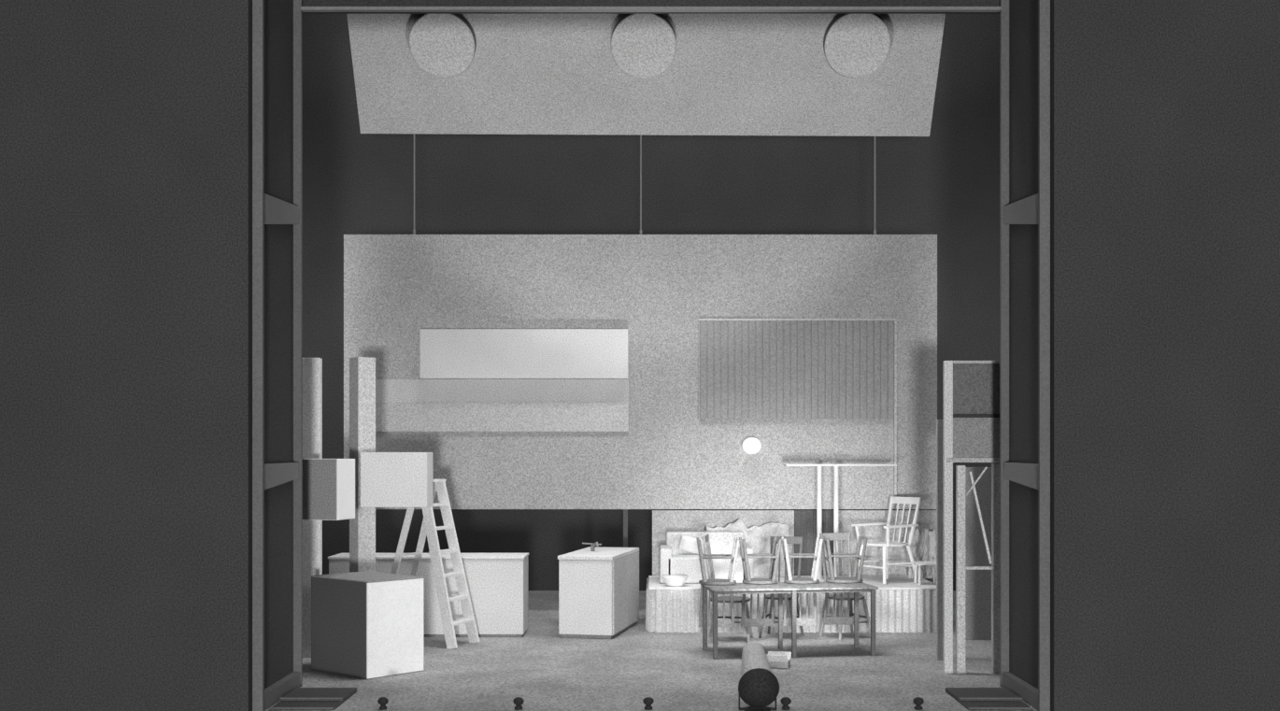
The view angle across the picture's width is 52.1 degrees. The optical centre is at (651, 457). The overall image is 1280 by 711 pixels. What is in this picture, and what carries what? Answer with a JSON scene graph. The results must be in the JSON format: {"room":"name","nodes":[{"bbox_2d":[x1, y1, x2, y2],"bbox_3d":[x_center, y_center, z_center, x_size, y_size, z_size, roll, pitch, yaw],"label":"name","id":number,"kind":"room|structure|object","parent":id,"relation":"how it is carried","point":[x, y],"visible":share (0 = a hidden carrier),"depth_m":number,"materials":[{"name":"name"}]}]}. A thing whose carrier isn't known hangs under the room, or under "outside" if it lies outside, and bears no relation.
{"room":"theater stage","nodes":[
{"label":"theater stage","id":0,"kind":"room"},
{"bbox_2d":[0,0,252,710],"bbox_3d":[-7.525,-2.250,10.000,8.950,10.800,0.200,0,0,0],"label":"wall","id":1,"kind":"structure","parent":0,"point":[126,125],"depth_m":9.90,"materials":[{"name":"paint"}]},
{"bbox_2d":[346,14,945,136],"bbox_3d":[-0.066,-4.503,15.236,6.813,1.325,0.872,0,0,0],"label":"ceiling panel","id":2,"kind":"object","parent":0,"point":[527,74],"visible":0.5,"depth_m":15.28,"materials":[{"name":"paint"}]},
{"bbox_2d":[409,14,476,77],"bbox_3d":[-2.384,-4.742,14.957,0.752,0.712,0.546,0,0,0],"label":"round ceiling light","id":3,"kind":"object","parent":2,"relation":"attached to","point":[442,45],"visible":0.86,"depth_m":14.88,"materials":[{"name":"paint"}]},
{"bbox_2d":[611,14,676,78],"bbox_3d":[-0.087,-4.730,14.955,0.752,0.712,0.546,0,0,0],"label":"round ceiling light","id":4,"kind":"object","parent":2,"relation":"attached to","point":[643,46],"visible":0.84,"depth_m":14.87,"materials":[{"name":"paint"}]},
{"bbox_2d":[823,14,890,77],"bbox_3d":[2.347,-4.737,14.941,0.752,0.712,0.546,0,0,0],"label":"round ceiling light","id":5,"kind":"object","parent":2,"relation":"attached to","point":[854,45],"visible":0.84,"depth_m":14.86,"materials":[{"name":"paint"}]},
{"bbox_2d":[302,14,999,590],"bbox_3d":[0.000,-2.700,19.300,10.400,9.500,0.200,0,0,0],"label":"wall","id":6,"kind":"structure","parent":0,"point":[945,183],"depth_m":19.20,"materials":[{"name":"black paint"}]},
{"bbox_2d":[264,590,1038,710],"bbox_3d":[0.000,2.000,14.500,10.400,0.100,9.400,0,0,0],"label":"floor","id":7,"kind":"structure","parent":0,"point":[548,671],"depth_m":11.64,"materials":[{"name":"grey concrete"}]},
{"bbox_2d":[252,0,302,710],"bbox_3d":[-3.020,-2.050,10.580,0.110,8.000,1.200,0,0,0],"label":"frame","id":8,"kind":"object","parent":7,"relation":"on","point":[277,24],"visible":1,"depth_m":10.59,"materials":[{"name":"grey paint"}]},
{"bbox_2d":[302,357,322,657],"bbox_3d":[-3.366,0.488,12.800,0.267,2.924,0.100,0,0,0],"label":"pillar","id":9,"kind":"structure","parent":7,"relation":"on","point":[312,367],"depth_m":12.75,"materials":[{"name":"white"}]},
{"bbox_2d":[302,458,355,520],"bbox_3d":[-3.038,0.291,12.233,0.400,0.566,0.380,0,0,14],"label":"wall box","id":10,"kind":"object","parent":9,"relation":"attached to","point":[328,484],"visible":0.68,"depth_m":12.06,"materials":[{"name":"white paint"}]},
{"bbox_2d":[269,687,356,710],"bbox_3d":[-2.700,1.928,10.495,0.500,0.044,0.810,0,0,0],"label":"step","id":11,"kind":"structure","parent":7,"relation":"on","point":[299,698],"depth_m":10.40,"materials":[{"name":"grey paint"}]},
{"bbox_2d":[349,356,375,572],"bbox_3d":[-3.002,0.455,13.600,0.200,2.989,0.200,0,0,-40],"label":"square column","id":12,"kind":"structure","parent":7,"relation":"on","point":[362,369],"depth_m":13.52,"materials":[{"name":"paint"}]},
{"bbox_2d":[360,452,432,507],"bbox_3d":[-2.558,0.218,13.180,0.659,0.548,0.360,0,0,0],"label":"upper cabinet","id":13,"kind":"object","parent":12,"relation":"attached to","point":[388,479],"visible":1,"depth_m":13.00,"materials":[{"name":"white paint"}]},
{"bbox_2d":[311,570,423,679],"bbox_3d":[-2.615,1.519,12.032,0.878,0.862,0.620,0,0,42],"label":"box","id":14,"kind":"object","parent":7,"relation":"on","point":[365,624],"visible":1,"depth_m":11.76,"materials":[{"name":"grey paint"}]},
{"bbox_2d":[311,570,423,583],"bbox_3d":[-2.615,1.094,12.032,0.878,0.012,0.620,0,0,42],"label":"countertop","id":15,"kind":"structure","parent":14,"relation":"on","point":[366,576],"depth_m":11.95,"materials":[{"name":"grey paint"}]},
{"bbox_2d":[377,696,388,710],"bbox_3d":[-2.081,1.904,10.150,0.083,0.093,0.072,0,0,0],"label":"footlight","id":16,"kind":"object","parent":7,"relation":"on","point":[382,701],"visible":1,"depth_m":10.13,"materials":[{"name":"black metal"}]},
{"bbox_2d":[327,553,529,637],"bbox_3d":[-2.444,1.512,14.500,2.130,0.875,0.620,0,0,0],"label":"base cabinet","id":17,"kind":"object","parent":7,"relation":"on","point":[497,583],"visible":0.61,"depth_m":14.20,"materials":[{"name":"white paint"}]},
{"bbox_2d":[327,553,529,558],"bbox_3d":[-2.444,1.087,14.500,2.130,0.025,0.620,0,0,0],"label":"countertop","id":18,"kind":"structure","parent":17,"relation":"on","point":[341,555],"depth_m":14.27,"materials":[{"name":"white"}]},
{"bbox_2d":[390,479,479,649],"bbox_3d":[-2.362,1.093,13.739,1.006,1.737,0.486,0,0,22],"label":"stepladder","id":19,"kind":"object","parent":7,"relation":"on","point":[429,528],"visible":0.62,"depth_m":13.64,"materials":[{"name":"white wood"}]},
{"bbox_2d":[512,696,524,710],"bbox_3d":[-1.030,1.904,10.150,0.083,0.093,0.072,0,0,0],"label":"footlight","id":20,"kind":"object","parent":7,"relation":"on","point":[518,701],"visible":1,"depth_m":10.13,"materials":[{"name":"black metal"}]},
{"bbox_2d":[557,546,639,639],"bbox_3d":[-0.575,1.505,14.797,0.615,0.890,1.450,0,0,11],"label":"kitchen island","id":21,"kind":"object","parent":7,"relation":"on","point":[599,589],"visible":1,"depth_m":14.12,"materials":[{"name":"paint"}]},
{"bbox_2d":[557,546,639,560],"bbox_3d":[-0.577,1.080,14.797,0.610,0.040,1.450,0,0,11],"label":"island countertop","id":22,"kind":"structure","parent":21,"relation":"on","point":[599,553],"depth_m":14.48,"materials":[{"name":"white"}]},
{"bbox_2d":[582,541,601,551],"bbox_3d":[-0.674,1.003,14.790,0.221,0.113,0.163,0,0,0],"label":"tap","id":23,"kind":"object","parent":22,"relation":"on","point":[596,544],"visible":1,"depth_m":14.83,"materials":[{"name":"metal"}]},
{"bbox_2d":[623,509,627,547],"bbox_3d":[-0.334,0.950,17.005,0.061,2.000,0.050,0,0,0],"label":"support pole","id":24,"kind":"object","parent":7,"relation":"on","point":[625,511],"visible":0.29,"depth_m":16.98,"materials":[{"name":"grey metal"}]},
{"bbox_2d":[642,696,654,710],"bbox_3d":[-0.022,1.904,10.150,0.083,0.093,0.072,0,0,0],"label":"footlight","id":25,"kind":"object","parent":7,"relation":"on","point":[647,701],"visible":1,"depth_m":10.13,"materials":[{"name":"black metal"}]},
{"bbox_2d":[702,534,753,642],"bbox_3d":[0.820,1.391,13.983,0.512,1.126,0.483,0,0,8],"label":"wooden chair","id":26,"kind":"object","parent":7,"relation":"on","point":[705,538],"visible":0.64,"depth_m":13.86,"materials":[{"name":"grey wood"}]},
{"bbox_2d":[738,640,779,710],"bbox_3d":[0.817,1.705,10.153,0.316,0.489,0.656,0,0,0],"label":"spotlight","id":27,"kind":"object","parent":7,"relation":"on","point":[758,686],"visible":1,"depth_m":9.90,"materials":[{"name":"black metal"}]},
{"bbox_2d":[766,651,791,668],"bbox_3d":[1.179,1.884,12.210,0.220,0.132,0.284,0,0,15],"label":"cardboard box","id":28,"kind":"object","parent":7,"relation":"on","point":[775,659],"visible":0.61,"depth_m":12.13,"materials":[{"name":"white cardboard"}]},
{"bbox_2d":[758,536,804,638],"bbox_3d":[1.426,1.411,14.266,0.418,1.085,0.443,0,0,20],"label":"wooden chair","id":29,"kind":"object","parent":7,"relation":"on","point":[792,540],"visible":0.58,"depth_m":14.38,"materials":[{"name":"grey wood"}]},
{"bbox_2d":[780,696,791,710],"bbox_3d":[1.044,1.904,10.150,0.083,0.093,0.072,0,0,0],"label":"footlight","id":30,"kind":"object","parent":7,"relation":"on","point":[785,701],"visible":1,"depth_m":10.13,"materials":[{"name":"black metal"}]},
{"bbox_2d":[700,581,878,659],"bbox_3d":[1.365,1.610,13.050,1.660,0.680,0.640,0,0,-8],"label":"wooden table","id":31,"kind":"object","parent":7,"relation":"on","point":[780,588],"visible":0.98,"depth_m":12.86,"materials":[{"name":"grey wood"}]},
{"bbox_2d":[696,537,739,627],"bbox_3d":[0.670,1.275,13.202,0.418,0.926,0.443,0,0,0],"label":"wooden chair","id":32,"kind":"object","parent":31,"relation":"on","point":[723,622],"visible":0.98,"depth_m":13.33,"materials":[{"name":"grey wood"}]},
{"bbox_2d":[739,537,782,626],"bbox_3d":[1.102,1.275,13.282,0.397,0.925,0.420,0,0,-2],"label":"wooden chair","id":33,"kind":"object","parent":31,"relation":"on","point":[775,559],"visible":1,"depth_m":13.41,"materials":[{"name":"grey wood"}]},
{"bbox_2d":[781,536,823,625],"bbox_3d":[1.532,1.275,13.322,0.397,0.925,0.420,0,0,2],"label":"wooden chair","id":34,"kind":"object","parent":31,"relation":"on","point":[787,621],"visible":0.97,"depth_m":13.45,"materials":[{"name":"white wood"}]},
{"bbox_2d":[821,536,867,625],"bbox_3d":[1.974,1.275,13.405,0.418,0.926,0.443,0,0,0],"label":"wooden chair","id":35,"kind":"object","parent":31,"relation":"on","point":[827,620],"visible":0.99,"depth_m":13.52,"materials":[{"name":"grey wood"}]},
{"bbox_2d":[645,575,936,632],"bbox_3d":[1.609,1.700,15.347,3.353,0.500,1.546,0,0,0],"label":"stage platform","id":36,"kind":"object","parent":7,"relation":"on","point":[903,604],"visible":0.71,"depth_m":14.61,"materials":[{"name":"paint"}]},
{"bbox_2d":[661,574,688,586],"bbox_3d":[0.266,1.393,14.800,0.310,0.105,0.310,0,0,0],"label":"basin","id":37,"kind":"object","parent":36,"relation":"on","point":[674,580],"visible":1,"depth_m":14.71,"materials":[{"name":"white ceramic"}]},
{"bbox_2d":[659,531,753,583],"bbox_3d":[0.641,1.165,15.400,1.080,0.560,0.700,0,0,0],"label":"sofa","id":38,"kind":"object","parent":36,"relation":"on","point":[679,556],"visible":0.6,"depth_m":15.06,"materials":[{"name":"fabric"}]},
{"bbox_2d":[678,534,704,554],"bbox_3d":[0.481,1.025,15.450,0.322,0.237,0.131,0,0,-6],"label":"cushion","id":39,"kind":"object","parent":38,"relation":"on","point":[687,543],"depth_m":15.41,"materials":[{"name":"white fabric"}]},
{"bbox_2d":[706,518,788,576],"bbox_3d":[1.177,1.094,15.958,1.000,0.701,0.141,0,0,0],"label":"cloth bundle","id":40,"kind":"object","parent":36,"relation":"on","point":[759,538],"visible":0.29,"depth_m":15.97,"materials":[{"name":"white fabric"}]},
{"bbox_2d":[782,464,896,582],"bbox_3d":[2.202,0.760,15.300,1.279,1.370,0.400,0,0,0],"label":"console table","id":41,"kind":"object","parent":36,"relation":"on","point":[818,466],"visible":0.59,"depth_m":15.28,"materials":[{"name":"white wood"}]},
{"bbox_2d":[851,496,921,584],"bbox_3d":[2.764,0.954,15.313,0.610,0.989,0.630,0,0,-32],"label":"wooden chair","id":42,"kind":"object","parent":36,"relation":"on","point":[887,543],"visible":0.85,"depth_m":15.27,"materials":[{"name":"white wood"}]},
{"bbox_2d":[905,528,936,578],"bbox_3d":[3.271,1.153,15.802,0.350,0.584,0.254,0,0,0],"label":"cloth bundle","id":43,"kind":"object","parent":36,"relation":"on","point":[923,547],"visible":0.72,"depth_m":15.82,"materials":[{"name":"white fabric"}]},
{"bbox_2d":[913,561,936,584],"bbox_3d":[3.161,1.320,15.000,0.260,0.251,0.260,0,0,0],"label":"stool","id":44,"kind":"object","parent":36,"relation":"on","point":[919,563],"visible":0.75,"depth_m":15.01,"materials":[{"name":"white wood"}]},
{"bbox_2d":[652,510,936,583],"bbox_3d":[1.788,1.300,16.200,3.553,1.300,0.060,0,0,0],"label":"wall","id":45,"kind":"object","parent":7,"relation":"on","point":[803,523],"visible":0.38,"depth_m":16.17,"materials":[{"name":"paint"}]},
{"bbox_2d":[819,532,870,640],"bbox_3d":[2.112,1.391,14.237,0.440,1.125,0.466,0,0,-24],"label":"wooden chair","id":46,"kind":"object","parent":7,"relation":"on","point":[834,536],"visible":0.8,"depth_m":14.33,"materials":[{"name":"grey wood"}]},
{"bbox_2d":[912,696,924,710],"bbox_3d":[2.074,1.904,10.150,0.083,0.093,0.072,0,0,0],"label":"footlight","id":47,"kind":"object","parent":7,"relation":"on","point":[917,701],"visible":1,"depth_m":10.13,"materials":[{"name":"black metal"}]},
{"bbox_2d":[936,419,943,660],"bbox_3d":[2.812,0.790,12.625,0.117,2.319,0.050,0,0,0],"label":"board","id":48,"kind":"object","parent":7,"relation":"on","point":[939,422],"visible":0.56,"depth_m":12.60,"materials":[{"name":"paint"}]},
{"bbox_2d":[943,360,999,673],"bbox_3d":[2.904,0.537,11.850,0.514,2.827,0.140,0,0,0],"label":"rack","id":49,"kind":"object","parent":7,"relation":"on","point":[971,388],"visible":0.84,"depth_m":11.82,"materials":[{"name":"paint"}]},
{"bbox_2d":[946,457,999,462],"bbox_3d":[2.912,0.021,11.850,0.497,0.042,0.140,0,0,0],"label":"shelf","id":50,"kind":"object","parent":49,"relation":"attached to","point":[948,460],"depth_m":11.78,"materials":[{"name":"paint"}]},
{"bbox_2d":[965,467,991,639],"bbox_3d":[3.965,1.025,14.025,1.270,1.850,0.050,0,0,0],"label":"screen","id":51,"kind":"object","parent":7,"relation":"on","point":[977,582],"visible":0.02,"depth_m":14.00,"materials":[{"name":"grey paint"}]},
{"bbox_2d":[945,687,1033,710],"bbox_3d":[2.700,1.928,10.495,0.500,0.044,0.810,0,0,0],"label":"step","id":52,"kind":"structure","parent":7,"relation":"on","point":[970,698],"depth_m":10.40,"materials":[{"name":"grey paint"}]},
{"bbox_2d":[999,0,1050,710],"bbox_3d":[3.020,-2.050,10.580,0.110,8.000,1.200,0,0,0],"label":"frame","id":53,"kind":"object","parent":7,"relation":"on","point":[1024,24],"visible":0.99,"depth_m":10.62,"materials":[{"name":"grey paint"}]},
{"bbox_2d":[302,0,999,14],"bbox_3d":[0.000,-5.750,11.280,6.100,3.800,0.120,0,0,0],"label":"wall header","id":54,"kind":"structure","parent":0,"point":[305,3],"depth_m":11.22,"materials":[{"name":"paint"}]},
{"bbox_2d":[300,6,1001,12],"bbox_3d":[0.000,-3.816,11.130,5.940,0.028,0.060,0,0,0],"label":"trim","id":55,"kind":"structure","parent":54,"relation":"attached to","point":[303,8],"depth_m":11.10,"materials":[{"name":"paint"}]},
{"bbox_2d":[1050,0,1279,710],"bbox_3d":[7.525,-2.250,10.000,8.950,10.800,0.200,0,0,0],"label":"wall","id":56,"kind":"structure","parent":0,"point":[1165,114],"depth_m":9.90,"materials":[{"name":"paint"}]},
{"bbox_3d":[0.000,-7.550,15.300,10.800,0.200,8.200,0,0,0],"label":"ceiling","id":57,"kind":"structure","parent":0,"visible":0},
{"bbox_2d":[412,133,415,234],"bbox_3d":[-2.903,-5.091,16.030,0.036,4.719,0.036,0,0,0],"label":"cable","id":58,"kind":"object","parent":57,"relation":"hanging from","point":[414,230],"visible":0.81,"depth_m":16.02,"materials":[{"name":"metal"}]},
{"bbox_2d":[639,134,642,234],"bbox_3d":[-0.126,-5.091,16.030,0.036,4.719,0.036,0,0,0],"label":"cable","id":59,"kind":"object","parent":57,"relation":"hanging from","point":[640,230],"visible":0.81,"depth_m":16.02,"materials":[{"name":"metal"}]},
{"bbox_2d":[343,234,937,509],"bbox_3d":[-0.131,-1.051,16.030,7.257,3.360,0.060,0,0,0],"label":"panel","id":60,"kind":"object","parent":59,"relation":"hanging from","point":[657,288],"visible":0.79,"depth_m":16.00,"materials":[{"name":"paint"}]},
{"bbox_2d":[375,401,628,431],"bbox_3d":[-1.823,-0.501,15.975,3.100,0.365,0.040,0,0,0],"label":"wall ledge","id":61,"kind":"object","parent":60,"relation":"attached to","point":[390,416],"visible":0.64,"depth_m":15.95,"materials":[{"name":"white paint"}]},
{"bbox_2d":[375,379,628,401],"bbox_3d":[-1.825,-0.821,15.982,3.103,0.274,0.025,0,0,0],"label":"board","id":62,"kind":"object","parent":60,"relation":"attached to","point":[386,390],"visible":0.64,"depth_m":15.97,"materials":[{"name":"paint"}]},
{"bbox_2d":[420,328,628,379],"bbox_3d":[-1.529,-1.254,15.869,2.507,0.596,0.258,0,0,0],"label":"upper cabinet","id":63,"kind":"object","parent":60,"relation":"attached to","point":[445,353],"visible":1,"depth_m":15.74,"materials":[{"name":"white"}]},
{"bbox_2d":[741,437,761,454],"bbox_3d":[1.219,-0.147,15.866,0.233,0.205,0.247,0,0,0],"label":"wall lamp","id":64,"kind":"object","parent":60,"relation":"attached to","point":[750,445],"visible":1,"depth_m":15.77,"materials":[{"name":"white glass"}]},
{"bbox_2d":[697,318,896,497],"bbox_3d":[1.782,-0.587,15.963,2.420,2.216,0.065,0,0,0],"label":"window blind","id":65,"kind":"object","parent":60,"relation":"attached to","point":[749,368],"visible":0.91,"depth_m":15.95,"materials":[{"name":"grey fabric"}]},
{"bbox_2d":[873,136,876,234],"bbox_3d":[2.743,-5.091,16.030,0.036,4.719,0.036,0,0,0],"label":"cable","id":66,"kind":"object","parent":57,"relation":"hanging from","point":[874,230],"visible":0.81,"depth_m":16.02,"materials":[{"name":"metal"}]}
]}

